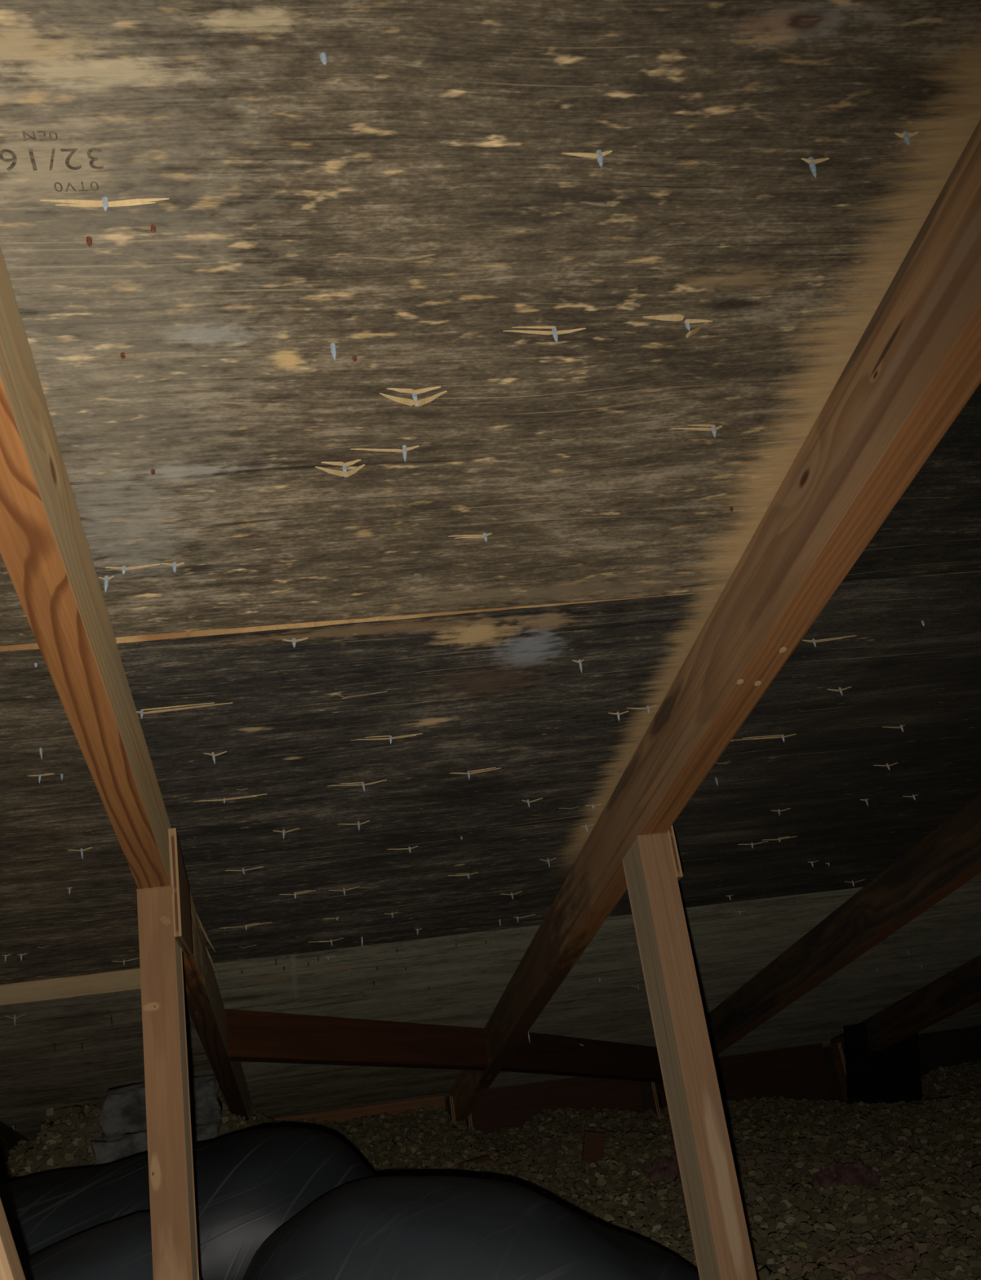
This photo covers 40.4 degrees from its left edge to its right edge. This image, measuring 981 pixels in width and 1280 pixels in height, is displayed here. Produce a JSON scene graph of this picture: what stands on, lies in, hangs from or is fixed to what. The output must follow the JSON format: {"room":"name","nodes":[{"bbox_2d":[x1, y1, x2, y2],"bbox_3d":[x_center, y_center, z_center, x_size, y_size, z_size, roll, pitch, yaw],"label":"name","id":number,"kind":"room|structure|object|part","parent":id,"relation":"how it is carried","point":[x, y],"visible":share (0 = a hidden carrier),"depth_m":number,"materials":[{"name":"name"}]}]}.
{"room":"attic","nodes":[
{"label":"attic","id":0,"kind":"room"},
{"bbox_2d":[0,0,980,1140],"bbox_3d":[0.166,0.411,2.211,6.200,1.096,4.340,-5,-12,-10],"label":"ceiling","id":1,"kind":"structure","parent":0,"point":[423,383],"depth_m":1.06,"materials":[{"name":"beige wood"}]},
{"bbox_2d":[0,1120,29,1162],"bbox_3d":[-1.021,0.501,1.721,0.059,1.369,4.561,-5,-12,-10],"label":"rafter","id":2,"kind":"object","parent":1,"relation":"attached to","point":[10,1138],"visible":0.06,"depth_m":3.38,"materials":[{"name":"brown wood"}]},
{"bbox_3d":[-1.629,0.364,1.518,2.449,0.016,1.186,-5,-27,-10],"label":"panel","id":3,"kind":"part","parent":1,"relation":"part of","materials":[{"name":"brown wood"}]},
{"bbox_3d":[-1.774,0.948,2.650,2.449,0.012,1.096,-5,-27,-10],"label":"panel","id":4,"kind":"part","parent":1,"relation":"part of","materials":[{"name":"brown wood"}]},
{"bbox_2d":[0,248,254,1120],"bbox_3d":[-0.421,0.453,1.823,0.058,1.369,4.561,-5,-12,-10],"label":"rafter","id":5,"kind":"object","parent":1,"relation":"attached to","point":[45,553],"visible":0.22,"depth_m":1.04,"materials":[{"name":"brown wood"}]},
{"bbox_2d":[225,1008,488,1071],"bbox_3d":[-0.263,0.875,2.889,0.038,0.235,0.818,-16,-15,36],"label":"board","id":6,"kind":"object","parent":5,"relation":"attached to","point":[252,1036],"visible":1,"depth_m":2.82,"materials":[{"name":"brown wood"}]},
{"bbox_3d":[-1.584,1.365,3.553,3.060,0.012,0.834,-5,-27,-10],"label":"panel","id":7,"kind":"part","parent":1,"relation":"part of","materials":[{"name":"brown wood"}]},
{"bbox_2d":[272,1095,445,1124],"bbox_3d":[-0.402,1.507,4.006,0.550,0.195,0.036,-5,-12,-10],"label":"block","id":8,"kind":"object","parent":1,"relation":"attached to","point":[393,1108],"visible":0.24,"depth_m":4.01,"materials":[{"name":"brown wood"}]},
{"bbox_3d":[-0.888,-0.235,0.563,2.440,0.012,1.211,-5,-27,-10],"label":"panel","id":9,"kind":"part","parent":1,"relation":"part of","materials":[{"name":"beige wood"}]},
{"bbox_3d":[0.779,0.176,1.937,2.449,0.017,1.211,-5,-27,-10],"label":"panel","id":10,"kind":"part","parent":1,"relation":"part of","materials":[{"name":"black wood"}]},
{"bbox_2d":[471,1076,644,1134],"bbox_3d":[0.199,1.458,4.109,0.552,0.195,0.036,-5,-12,-10],"label":"block","id":11,"kind":"object","parent":1,"relation":"attached to","point":[512,1106],"visible":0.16,"depth_m":4.10,"materials":[{"name":"brown wood"}]},
{"bbox_3d":[0.641,0.728,3.008,2.449,0.012,1.212,-5,-27,-10],"label":"panel","id":12,"kind":"part","parent":1,"relation":"part of","materials":[{"name":"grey wood"}]},
{"bbox_2d":[447,119,980,1133],"bbox_3d":[0.174,0.405,1.924,0.057,1.369,4.561,-5,-12,-10],"label":"rafter","id":13,"kind":"object","parent":1,"relation":"attached to","point":[916,365],"visible":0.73,"depth_m":1.12,"materials":[{"name":"brown wood"}]},
{"bbox_3d":[-0.106,1.459,3.924,0.010,0.230,0.070,-5,-27,-10],"label":"heel plate","id":14,"kind":"part","parent":13,"relation":"part of","materials":[{"name":"brown wood"}]},
{"bbox_3d":[-0.059,1.455,3.932,0.010,0.230,0.070,-5,-27,-10],"label":"heel plate","id":15,"kind":"part","parent":13,"relation":"part of","materials":[{"name":"brown wood"}]},
{"bbox_2d":[500,1031,663,1082],"bbox_3d":[0.272,1.114,3.546,0.051,0.259,0.892,-14,-14,32],"label":"board","id":16,"kind":"object","parent":13,"relation":"attached to","point":[536,1053],"visible":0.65,"depth_m":3.49,"materials":[{"name":"brown wood"}]},
{"bbox_3d":[1.464,1.121,4.072,3.138,0.012,0.834,-5,-27,-10],"label":"panel","id":17,"kind":"part","parent":1,"relation":"part of","materials":[{"name":"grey wood"}]},
{"bbox_2d":[657,1043,831,1109],"bbox_3d":[0.800,1.410,4.211,0.550,0.195,0.036,-5,-12,-10],"label":"block","id":18,"kind":"object","parent":1,"relation":"attached to","point":[796,1072],"visible":0.44,"depth_m":4.21,"materials":[{"name":"brown wood"}]},
{"bbox_2d":[645,791,980,1117],"bbox_3d":[0.776,0.357,2.027,0.057,1.369,4.561,-5,-12,-10],"label":"rafter","id":19,"kind":"object","parent":1,"relation":"attached to","point":[948,857],"visible":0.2,"depth_m":2.50,"materials":[{"name":"brown wood"}]},
{"bbox_3d":[0.496,1.411,4.026,0.010,0.230,0.070,-5,-27,-10],"label":"heel plate","id":20,"kind":"part","parent":19,"relation":"part of","materials":[{"name":"brown wood"}]},
{"bbox_3d":[0.543,1.407,4.034,0.010,0.230,0.070,-5,-27,-10],"label":"heel plate","id":21,"kind":"part","parent":19,"relation":"part of","materials":[{"name":"brown wood"}]},
{"bbox_2d":[829,954,980,1102],"bbox_3d":[1.376,0.309,2.129,0.057,1.369,4.561,-5,-12,-10],"label":"rafter","id":22,"kind":"object","parent":1,"relation":"attached to","point":[960,988],"visible":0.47,"depth_m":3.61,"materials":[{"name":"brown wood"}]},
{"bbox_3d":[1.097,1.362,4.128,0.010,0.230,0.070,-5,-27,-10],"label":"heel plate","id":23,"kind":"part","parent":22,"relation":"part of","materials":[{"name":"brown wood"}]},
{"bbox_3d":[1.535,-0.429,0.975,2.488,0.012,1.211,-5,-27,-10],"label":"panel","id":24,"kind":"part","parent":1,"relation":"part of","materials":[{"name":"brown wood"}]},
{"bbox_2d":[444,1026,980,1121],"bbox_3d":[-0.067,1.581,4.131,6.200,0.308,0.025,-5,-12,-10],"label":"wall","id":25,"kind":"structure","parent":0,"point":[954,1046],"depth_m":4.41,"materials":[{"name":"brown wood"}]},
{"bbox_3d":[0.457,0.945,0.748,6.200,0.020,6.940,-5,-12,-10],"label":"floor","id":26,"kind":"structure","parent":0,"visible":0},
{"bbox_2d":[0,1198,25,1279],"bbox_3d":[-0.414,0.566,1.075,0.369,1.075,0.038,-5,-12,-10],"label":"brace","id":27,"kind":"object","parent":26,"relation":"on","point":[11,1268],"visible":1,"depth_m":1.09,"materials":[{"name":"brown wood"}]},
{"bbox_2d":[136,827,199,1279],"bbox_3d":[-0.349,0.697,1.504,0.049,0.963,0.290,-5,-12,-10],"label":"post","id":28,"kind":"object","parent":26,"relation":"on","point":[164,920],"visible":1,"depth_m":1.51,"materials":[{"name":"brown wood"}]},
{"bbox_3d":[-0.385,0.315,1.653,0.009,0.130,0.165,-5,-20,-10],"label":"gusset plate","id":29,"kind":"part","parent":28,"relation":"part of","materials":[{"name":"brown wood"}]},
{"bbox_2d":[0,1059,980,1279],"bbox_3d":[0.349,0.762,1.446,5.850,0.380,5.432,-5,-12,-10],"label":"insulation","id":30,"kind":"object","parent":26,"relation":"on","point":[922,1220],"visible":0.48,"depth_m":3.02},
{"bbox_2d":[20,1211,201,1279],"bbox_3d":[-0.689,0.906,1.676,0.662,0.268,0.410,-5,-12,-10],"label":"flexible duct","id":31,"kind":"object","parent":30,"relation":"on","point":[121,1249],"visible":0.57,"depth_m":1.66,"materials":[{"name":"black plastic"}]},
{"bbox_2d":[89,1119,222,1167],"bbox_3d":[-0.725,1.117,2.907,0.276,0.103,0.137,-5,-12,-10],"label":"insulation batt","id":32,"kind":"object","parent":30,"relation":"on","point":[110,1149],"visible":0.45,"depth_m":2.85,"materials":[{"name":"grey fabric"}]},
{"bbox_2d":[99,1074,222,1135],"bbox_3d":[-0.740,1.047,3.005,0.261,0.104,0.138,-5,-12,-10],"label":"insulation batt","id":33,"kind":"object","parent":32,"relation":"on","point":[124,1107],"visible":0.74,"depth_m":2.94,"materials":[{"name":"grey fabric"}]},
{"bbox_2d":[0,1127,376,1279],"bbox_3d":[-0.730,1.014,2.199,1.180,0.295,0.499,-5,-12,-10],"label":"flexible duct","id":34,"kind":"object","parent":30,"relation":"on","point":[248,1184],"visible":0.52,"depth_m":2.10,"materials":[{"name":"black plastic"}]},
{"bbox_2d":[242,1175,699,1279],"bbox_3d":[-0.019,0.862,1.820,0.705,0.260,0.484,-5,-12,-10],"label":"flexible duct","id":35,"kind":"object","parent":30,"relation":"on","point":[434,1227],"visible":0.98,"depth_m":1.69,"materials":[{"name":"black plastic"}]},
{"bbox_2d":[457,1155,490,1168],"bbox_3d":[-0.040,1.281,3.274,0.015,0.012,0.100,-17,-16,41],"label":"scrap","id":36,"kind":"object","parent":30,"relation":"on","point":[485,1157],"visible":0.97,"depth_m":3.27,"materials":[{"name":"brown wood"}]},
{"bbox_2d":[581,1130,604,1163],"bbox_3d":[0.254,1.257,3.296,0.071,0.085,0.012,-1,-14,-26],"label":"scrap","id":37,"kind":"object","parent":30,"relation":"on","point":[593,1148],"visible":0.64,"depth_m":3.29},
{"bbox_2d":[646,1152,680,1183],"bbox_3d":[0.419,1.204,3.042,0.136,0.065,0.139,-5,-12,-10],"label":"tuft","id":38,"kind":"object","parent":30,"relation":"on","point":[665,1166],"visible":0.54,"depth_m":3.02,"materials":[{"name":"pink fabric"}]},
{"bbox_2d":[811,1160,880,1190],"bbox_3d":[0.725,1.097,2.728,0.130,0.060,0.132,-5,-12,-10],"label":"tuft","id":39,"kind":"object","parent":30,"relation":"on","point":[856,1173],"visible":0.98,"depth_m":2.69,"materials":[{"name":"pink fabric"}]},
{"bbox_2d":[855,1272,895,1279],"bbox_3d":[0.577,0.964,1.998,0.067,0.026,0.068,-5,-12,-10],"label":"tuft","id":40,"kind":"object","parent":30,"relation":"on","point":[868,1276],"visible":1,"depth_m":2.00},
{"bbox_2d":[843,1023,922,1103],"bbox_3d":[1.161,1.258,3.938,0.260,0.251,0.010,-5,-12,-10],"label":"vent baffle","id":41,"kind":"object","parent":30,"relation":"on","point":[892,1073],"visible":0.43,"depth_m":3.93,"materials":[{"name":"black"}]},
{"bbox_2d":[622,825,757,1279],"bbox_3d":[0.255,0.642,1.582,0.049,0.965,0.342,-5,-12,-10],"label":"post","id":42,"kind":"object","parent":26,"relation":"on","point":[652,867],"visible":0.85,"depth_m":1.58,"materials":[{"name":"brown wood"}]},
{"bbox_3d":[0.216,0.269,1.754,0.009,0.130,0.165,-5,-24,-10],"label":"gusset plate","id":43,"kind":"part","parent":42,"relation":"part of","materials":[{"name":"brown wood"}]}
]}

